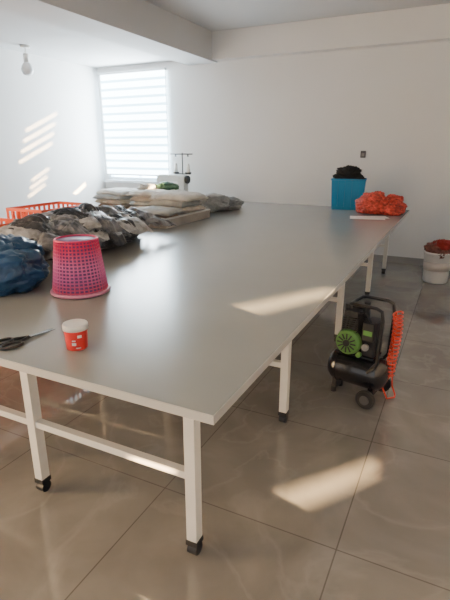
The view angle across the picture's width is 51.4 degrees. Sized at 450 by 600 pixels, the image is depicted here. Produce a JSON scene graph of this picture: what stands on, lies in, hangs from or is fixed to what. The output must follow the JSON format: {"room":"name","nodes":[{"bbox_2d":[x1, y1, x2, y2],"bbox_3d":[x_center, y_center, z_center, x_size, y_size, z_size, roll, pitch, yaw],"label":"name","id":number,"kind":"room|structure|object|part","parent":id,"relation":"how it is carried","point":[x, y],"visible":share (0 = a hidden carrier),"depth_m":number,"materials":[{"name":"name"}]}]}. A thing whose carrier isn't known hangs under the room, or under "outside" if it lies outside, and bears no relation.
{"room":"textile factory","nodes":[
{"label":"textile factory","id":0,"kind":"room"},
{"bbox_2d":[0,47,105,223],"bbox_3d":[-4.270,-1.430,4.298,0.197,3.100,9.232,9,20,25],"label":"wall","id":1,"kind":"structure","parent":0,"point":[51,146],"depth_m":7.09,"materials":[{"name":"paint"}]},
{"bbox_2d":[0,8,171,67],"bbox_3d":[-3.386,-2.630,3.457,1.773,0.299,9.233,9,20,25],"label":"ceiling soffit","id":2,"kind":"structure","parent":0,"point":[44,39],"depth_m":6.11,"materials":[{"name":"white paint"}]},
{"bbox_2d":[20,44,33,75],"bbox_3d":[-2.612,-3.149,6.157,0.156,0.360,0.156,9,20,25],"label":"light bulb","id":3,"kind":"object","parent":2,"relation":"hanging from","point":[27,69],"visible":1,"depth_m":6.13,"materials":[{"name":"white glass"}]},
{"bbox_3d":[-2.612,-3.057,6.187,0.156,0.165,0.156,9,20,25],"label":"globe","id":4,"kind":"part","parent":3,"relation":"part of"},
{"bbox_2d":[0,260,449,599],"bbox_3d":[-1.043,0.543,3.383,7.289,0.100,9.439,9,20,25],"label":"floor","id":5,"kind":"structure","parent":0,"point":[340,499],"depth_m":2.17,"materials":[{"name":"tile"}]},
{"bbox_2d":[0,218,13,226],"bbox_3d":[-1.885,-0.117,3.687,0.420,0.970,0.600,9,20,25],"label":"plastic crate","id":6,"kind":"object","parent":5,"relation":"on","point":[6,220],"visible":0.08,"depth_m":3.79,"materials":[{"name":"orange plastic"}]},
{"bbox_2d":[6,201,82,222],"bbox_3d":[-1.552,-0.351,4.321,0.420,1.030,0.600,9,20,25],"label":"plastic crate","id":7,"kind":"object","parent":5,"relation":"on","point":[24,212],"visible":0.08,"depth_m":4.13,"materials":[{"name":"orange plastic"}]},
{"bbox_2d":[0,202,409,555],"bbox_3d":[0.003,-0.179,4.163,2.488,0.800,5.205,9,20,25],"label":"table","id":8,"kind":"object","parent":5,"relation":"on","point":[192,314],"visible":0.87,"depth_m":2.12,"materials":[{"name":"laminate"}]},
{"bbox_2d":[0,233,49,296],"bbox_3d":[-1.181,-0.212,2.498,0.444,0.274,0.554,-8,20,-25],"label":"plastic bag","id":9,"kind":"object","parent":8,"relation":"on","point":[23,267],"visible":1,"depth_m":2.38,"materials":[{"name":"blue plastic"}]},
{"bbox_2d":[0,328,54,349],"bbox_3d":[-0.771,0.146,1.819,0.116,0.012,0.240,14,22,36],"label":"scissors","id":10,"kind":"object","parent":8,"relation":"on","point":[21,339],"visible":1,"depth_m":1.79,"materials":[{"name":"black plastic"}]},
{"bbox_3d":[-0.841,0.158,1.780,0.056,0.010,0.082,14,22,36],"label":"handle","id":11,"kind":"part","parent":10,"relation":"part of","materials":[{"name":"black plastic"}]},
{"bbox_3d":[-0.796,0.169,1.746,0.060,0.010,0.090,14,22,36],"label":"handle","id":12,"kind":"part","parent":10,"relation":"part of","materials":[{"name":"black plastic"}]},
{"bbox_3d":[-0.733,0.132,1.859,0.016,0.002,0.126,15,23,40],"label":"blade","id":13,"kind":"part","parent":10,"relation":"part of","materials":[{"name":"metal"}]},
{"bbox_2d":[62,319,87,350],"bbox_3d":[-0.549,0.130,1.727,0.091,0.097,0.091,9,20,25],"label":"plastic tub","id":14,"kind":"object","parent":8,"relation":"on","point":[75,330],"visible":1,"depth_m":1.70,"materials":[{"name":"red plastic"}]},
{"bbox_3d":[-0.549,0.094,1.716,0.091,0.022,0.091,9,20,25],"label":"lid","id":15,"kind":"part","parent":14,"relation":"part of","materials":[{"name":"white plastic"}]},
{"bbox_2d":[72,335,81,348],"bbox_3d":[-0.537,0.152,1.696,0.036,0.050,0.008,-6,19,-18],"label":"print","id":16,"kind":"object","parent":14,"relation":"attached to","point":[76,339],"depth_m":1.70},
{"bbox_2d":[50,234,110,298],"bbox_3d":[-0.747,-0.179,2.389,0.302,0.279,0.302,3,18,9],"label":"wastebasket","id":17,"kind":"object","parent":8,"relation":"on","point":[79,272],"visible":1,"depth_m":2.30,"materials":[{"name":"pink plastic"}]},
{"bbox_2d":[0,202,176,260],"bbox_3d":[-1.045,-0.575,3.550,0.958,0.325,1.577,9,20,25],"label":"pile","id":18,"kind":"object","parent":8,"relation":"on","point":[113,225],"visible":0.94,"depth_m":3.25,"materials":[{"name":"grey fabric"}]},
{"bbox_2d":[138,191,209,228],"bbox_3d":[-0.601,-0.957,4.808,0.580,0.286,0.882,9,20,25],"label":"folded fabric","id":19,"kind":"object","parent":8,"relation":"on","point":[178,207],"visible":0.75,"depth_m":4.77,"materials":[{"name":"beige fabric"}]},
{"bbox_2d":[197,192,244,211],"bbox_3d":[-0.089,-1.204,5.708,0.475,0.205,0.746,15,23,38],"label":"cloth","id":20,"kind":"object","parent":8,"relation":"on","point":[215,202],"visible":0.8,"depth_m":5.52,"materials":[{"name":"fabric"}]},
{"bbox_2d":[331,165,366,209],"bbox_3d":[1.524,-1.397,5.785,0.426,0.528,0.316,6,19,17],"label":"storage bin","id":21,"kind":"object","parent":8,"relation":"on","point":[348,184],"visible":0.99,"depth_m":5.67,"materials":[{"name":"blue plastic"}]},
{"bbox_2d":[350,216,388,219],"bbox_3d":[1.563,-0.894,5.068,0.406,0.007,0.257,5,18,14],"label":"paper sheets","id":22,"kind":"object","parent":8,"relation":"on","point":[351,217],"visible":1,"depth_m":5.04,"materials":[{"name":"white paper"}]},
{"bbox_2d":[354,191,407,215],"bbox_3d":[1.802,-1.131,5.400,0.590,0.252,0.428,9,20,25],"label":"mesh bag","id":23,"kind":"object","parent":8,"relation":"on","point":[375,202],"visible":1,"depth_m":5.28,"materials":[{"name":"plastic"}]},
{"bbox_2d":[328,295,403,408],"bbox_3d":[0.859,0.304,2.916,0.417,0.641,0.319,14,22,36],"label":"air compressor","id":24,"kind":"object","parent":5,"relation":"on","point":[357,359],"visible":1,"depth_m":2.83,"materials":[{"name":"black metal"}]},
{"bbox_2d":[337,334,355,351],"bbox_3d":[0.734,0.260,2.831,0.118,0.120,0.012,14,22,36],"label":"fan grille","id":25,"kind":"object","parent":24,"relation":"attached to","point":[345,342],"depth_m":2.83,"materials":[{"name":"green plastic"}]},
{"bbox_3d":[0.806,0.330,2.821,0.030,0.031,0.029,14,22,36],"label":"regulator knob","id":26,"kind":"part","parent":24,"relation":"part of","materials":[{"name":"green plastic"}]},
{"bbox_3d":[0.844,0.430,2.969,0.380,0.217,0.215,14,22,36],"label":"tank","id":27,"kind":"part","parent":24,"relation":"part of","materials":[{"name":"black metal"}]},
{"bbox_2d":[362,321,376,342],"bbox_3d":[0.855,0.187,2.773,0.071,0.116,0.048,14,22,36],"label":"switch","id":28,"kind":"object","parent":24,"relation":"attached to","point":[369,333],"depth_m":2.75,"materials":[{"name":"plastic"}]},
{"bbox_3d":[0.883,0.211,2.866,0.234,0.433,0.213,14,22,36],"label":"handle","id":29,"kind":"part","parent":24,"relation":"part of","materials":[{"name":"black plastic"}]},
{"bbox_2d":[422,239,449,283],"bbox_3d":[2.521,-0.471,5.533,0.348,0.518,0.352,9,20,25],"label":"paint bucket","id":30,"kind":"object","parent":5,"relation":"on","point":[436,262],"visible":1,"depth_m":5.44,"materials":[{"name":"white plastic"}]},
{"bbox_3d":[-1.121,-0.938,6.662,1.527,0.719,1.032,9,20,25],"label":"work table","id":31,"kind":"object","parent":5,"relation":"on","visible":0},
{"bbox_2d":[93,187,138,208],"bbox_3d":[-1.500,-1.451,6.636,0.562,0.272,0.535,11,21,30],"label":"folded fabric","id":32,"kind":"object","parent":31,"relation":"on","point":[111,196],"visible":0.78,"depth_m":6.46,"materials":[{"name":"beige fabric"}]},
{"bbox_2d":[126,181,183,208],"bbox_3d":[-0.900,-1.389,6.266,0.723,0.378,0.574,6,19,17],"label":"folded fabric","id":33,"kind":"object","parent":31,"relation":"on","point":[141,197],"visible":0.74,"depth_m":6.18,"materials":[{"name":"beige fabric"}]},
{"bbox_2d":[157,153,192,190],"bbox_3d":[-0.818,-1.550,7.359,1.000,1.459,0.500,9,20,25],"label":"sewing machine","id":34,"kind":"object","parent":31,"relation":"on","point":[183,181],"visible":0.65,"depth_m":7.22,"materials":[{"name":"white paint"}]},
{"bbox_3d":[-0.804,-1.891,7.243,0.470,0.100,0.110,9,20,25],"label":"arm","id":35,"kind":"part","parent":34,"relation":"part of"},
{"bbox_2d":[97,41,449,258],"bbox_3d":[0.997,-2.244,6.839,7.289,3.100,0.206,9,20,25],"label":"wall","id":36,"kind":"structure","parent":0,"point":[276,129],"depth_m":6.48,"materials":[{"name":"paint"}]},
{"bbox_2d":[104,179,156,183],"bbox_3d":[-1.517,-2.025,8.021,1.330,0.040,0.092,9,20,25],"label":"sill","id":37,"kind":"structure","parent":36,"relation":"attached to","point":[107,180],"depth_m":8.06,"materials":[{"name":"white paint"}]},
{"bbox_2d":[99,67,168,175],"bbox_3d":[-1.502,-2.904,7.749,1.290,1.635,0.060,9,20,25],"label":"window blind","id":38,"kind":"object","parent":36,"relation":"attached to","point":[133,101],"visible":0.92,"depth_m":7.72,"materials":[{"name":"white fabric"}]},
{"bbox_3d":[-1.502,-3.664,7.505,1.290,0.038,0.060,9,20,25],"label":"head rail","id":39,"kind":"part","parent":38,"relation":"part of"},
{"bbox_2d":[111,176,156,180],"bbox_3d":[-1.467,-2.099,8.105,1.152,0.050,0.134,9,20,25],"label":"frame","id":40,"kind":"object","parent":36,"relation":"attached to","point":[114,177],"visible":0.64,"depth_m":8.07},
{"bbox_2d":[115,175,156,177],"bbox_3d":[-1.452,-2.894,7.882,1.152,1.600,0.005,9,20,25],"label":"glass","id":41,"kind":"object","parent":36,"relation":"attached to","point":[115,175],"visible":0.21,"depth_m":8.21,"materials":[{"name":"clear glass"}]},
{"bbox_2d":[165,78,168,172],"bbox_3d":[-0.928,-2.803,7.601,0.049,1.700,0.134,9,20,25],"label":"frame","id":42,"kind":"object","parent":36,"relation":"attached to","point":[165,78],"visible":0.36,"depth_m":7.48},
{"bbox_2d":[212,3,449,60],"bbox_3d":[1.931,-3.344,5.786,4.630,0.358,0.165,9,20,25],"label":"ceiling beam","id":43,"kind":"structure","parent":36,"relation":"attached to","point":[423,24],"depth_m":5.94,"materials":[{"name":"white paint"}]},
{"bbox_2d":[360,151,365,157],"bbox_3d":[1.871,-1.975,6.342,0.069,0.090,0.016,9,20,25],"label":"wall socket","id":44,"kind":"object","parent":36,"relation":"attached to","point":[363,153],"visible":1,"depth_m":6.34,"materials":[{"name":"grey plastic"}]},
{"bbox_2d":[366,254,423,264],"bbox_3d":[0.948,-0.781,7.203,6.895,0.090,0.016,9,20,25],"label":"baseboard","id":45,"kind":"structure","parent":36,"relation":"attached to","point":[394,259],"depth_m":6.50,"materials":[{"name":"tile"}]},
{"bbox_2d":[145,0,449,31],"bbox_3d":[-1.043,-2.504,2.406,7.289,0.100,9.439,9,20,25],"label":"ceiling","id":46,"kind":"structure","parent":0,"point":[212,15],"depth_m":5.56,"materials":[{"name":"paint"}]},
{"bbox_2d":[0,0,217,64],"bbox_3d":[-2.370,-2.439,2.993,0.493,0.378,9.233,9,20,25],"label":"ceiling beam","id":47,"kind":"structure","parent":46,"relation":"attached to","point":[141,25],"depth_m":5.21,"materials":[{"name":"white paint"}]},
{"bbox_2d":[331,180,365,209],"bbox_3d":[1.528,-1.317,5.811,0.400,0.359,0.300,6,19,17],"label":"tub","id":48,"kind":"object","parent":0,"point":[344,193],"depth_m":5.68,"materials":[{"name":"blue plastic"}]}
]}

